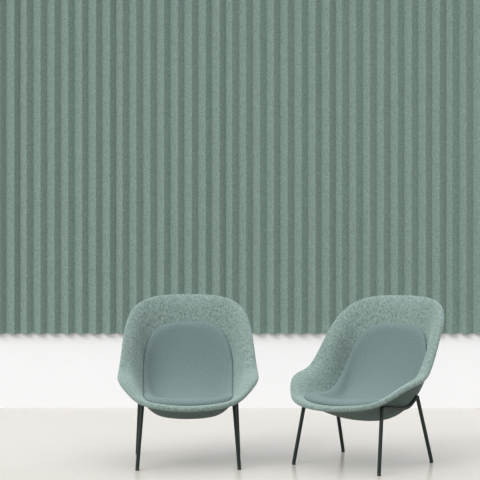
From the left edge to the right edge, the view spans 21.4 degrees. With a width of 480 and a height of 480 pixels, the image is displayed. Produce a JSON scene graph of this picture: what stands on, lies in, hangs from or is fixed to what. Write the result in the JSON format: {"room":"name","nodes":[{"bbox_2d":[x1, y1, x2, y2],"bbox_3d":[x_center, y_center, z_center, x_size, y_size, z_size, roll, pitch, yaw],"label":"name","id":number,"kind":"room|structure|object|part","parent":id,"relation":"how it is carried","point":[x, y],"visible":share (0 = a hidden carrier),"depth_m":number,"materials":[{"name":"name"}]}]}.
{"room":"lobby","nodes":[
{"label":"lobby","id":0,"kind":"room"},
{"bbox_2d":[0,408,479,479],"bbox_3d":[0.000,1.150,3.486,14.000,0.100,9.971,0,0,0],"label":"floor","id":1,"kind":"structure","parent":0,"point":[36,443],"depth_m":6.84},
{"bbox_2d":[117,294,258,470],"bbox_3d":[-0.259,0.693,6.348,0.705,0.814,0.779,0,0,-3],"label":"lounge chair","id":2,"kind":"object","parent":1,"relation":"on","point":[184,356],"visible":1,"depth_m":6.53,"materials":[{"name":"fabric"}]},
{"bbox_3d":[-0.516,0.925,6.474,0.019,0.333,0.127,0,0,-12],"label":"leg","id":3,"kind":"part","parent":2,"relation":"part of","materials":[{"name":"black metal"}]},
{"bbox_3d":[-0.480,0.941,6.098,0.019,0.300,0.084,0,0,17],"label":"leg","id":4,"kind":"part","parent":2,"relation":"part of","materials":[{"name":"black metal"}]},
{"bbox_3d":[-0.016,0.941,6.119,0.019,0.300,0.084,0,0,-22],"label":"leg","id":5,"kind":"part","parent":2,"relation":"part of","materials":[{"name":"black metal"}]},
{"bbox_3d":[-0.014,0.925,6.496,0.019,0.333,0.127,0,0,7],"label":"leg","id":6,"kind":"part","parent":2,"relation":"part of","materials":[{"name":"black metal"}]},
{"bbox_2d":[290,295,443,475],"bbox_3d":[0.623,0.693,6.288,0.705,0.814,0.779,0,0,38],"label":"lounge chair","id":7,"kind":"object","parent":1,"relation":"on","point":[374,361],"visible":1,"depth_m":6.44,"materials":[{"name":"green fabric"}]},
{"bbox_3d":[0.292,0.941,6.243,0.084,0.300,0.019,0,0,-32],"label":"leg","id":8,"kind":"part","parent":7,"relation":"part of","materials":[{"name":"black metal"}]},
{"bbox_3d":[0.509,0.925,6.551,0.019,0.333,0.127,0,0,29],"label":"leg","id":9,"kind":"part","parent":7,"relation":"part of","materials":[{"name":"black metal"}]},
{"bbox_3d":[0.658,0.941,5.957,0.019,0.300,0.084,0,0,18],"label":"leg","id":10,"kind":"part","parent":7,"relation":"part of","materials":[{"name":"black metal"}]},
{"bbox_3d":[0.764,0.789,6.104,0.030,0.066,0.299,0,0,42],"label":"rail","id":11,"kind":"part","parent":7,"relation":"part of","materials":[{"name":"black metal"}]},
{"bbox_3d":[0.905,0.925,6.242,0.127,0.333,0.019,0,0,-43],"label":"leg","id":12,"kind":"part","parent":7,"relation":"part of","materials":[{"name":"black metal"}]},
{"bbox_2d":[0,0,479,407],"bbox_3d":[0.000,-0.550,8.396,14.000,3.300,0.150,0,0,0],"label":"wall","id":13,"kind":"structure","parent":0,"point":[46,370],"depth_m":8.32,"materials":[{"name":"white paint"}]},
{"bbox_2d":[0,0,19,200],"bbox_3d":[-1.800,-1.054,8.302,0.719,1.592,0.038,0,0,0],"label":"acoustic panel","id":14,"kind":"object","parent":13,"relation":"attached to","point":[9,9],"visible":1,"depth_m":8.29,"materials":[{"name":"fabric"}]},
{"bbox_2d":[0,201,19,333],"bbox_3d":[-1.800,0.179,8.302,0.719,0.872,0.038,0,0,0],"label":"acoustic panel","id":15,"kind":"object","parent":13,"relation":"attached to","point":[9,210],"visible":1,"depth_m":8.29,"materials":[{"name":"fabric"}]},
{"bbox_2d":[20,0,115,200],"bbox_3d":[-1.127,-1.054,8.302,0.627,1.592,0.038,0,0,0],"label":"acoustic panel","id":16,"kind":"object","parent":13,"relation":"attached to","point":[68,47],"visible":1,"depth_m":8.30,"materials":[{"name":"fabric"}]},
{"bbox_2d":[20,201,115,333],"bbox_3d":[-1.127,0.179,8.302,0.627,0.872,0.038,0,0,0],"label":"acoustic panel","id":17,"kind":"object","parent":13,"relation":"attached to","point":[68,248],"visible":1,"depth_m":8.30,"materials":[{"name":"fabric"}]},
{"bbox_2d":[116,0,224,333],"bbox_3d":[-0.454,-0.618,8.302,0.718,2.465,0.038,0,0,0],"label":"acoustic panel","id":18,"kind":"object","parent":13,"relation":"attached to","point":[170,54],"visible":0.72,"depth_m":8.30,"materials":[{"name":"fabric"}]},
{"bbox_2d":[226,0,334,333],"bbox_3d":[0.265,-0.618,8.302,0.718,2.465,0.038,0,0,0],"label":"acoustic panel","id":19,"kind":"object","parent":13,"relation":"attached to","point":[280,54],"visible":0.95,"depth_m":8.30,"materials":[{"name":"fabric"}]},
{"bbox_2d":[335,0,445,333],"bbox_3d":[0.985,-0.618,8.302,0.722,2.465,0.038,0,0,0],"label":"acoustic panel","id":20,"kind":"object","parent":13,"relation":"attached to","point":[390,55],"visible":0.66,"depth_m":8.30,"materials":[{"name":"fabric"}]},
{"bbox_2d":[446,0,479,333],"bbox_3d":[1.706,-0.618,8.302,0.719,2.465,0.038,0,0,0],"label":"acoustic panel","id":21,"kind":"object","parent":13,"relation":"attached to","point":[462,16],"visible":1,"depth_m":8.30,"materials":[{"name":"fabric"}]}
]}

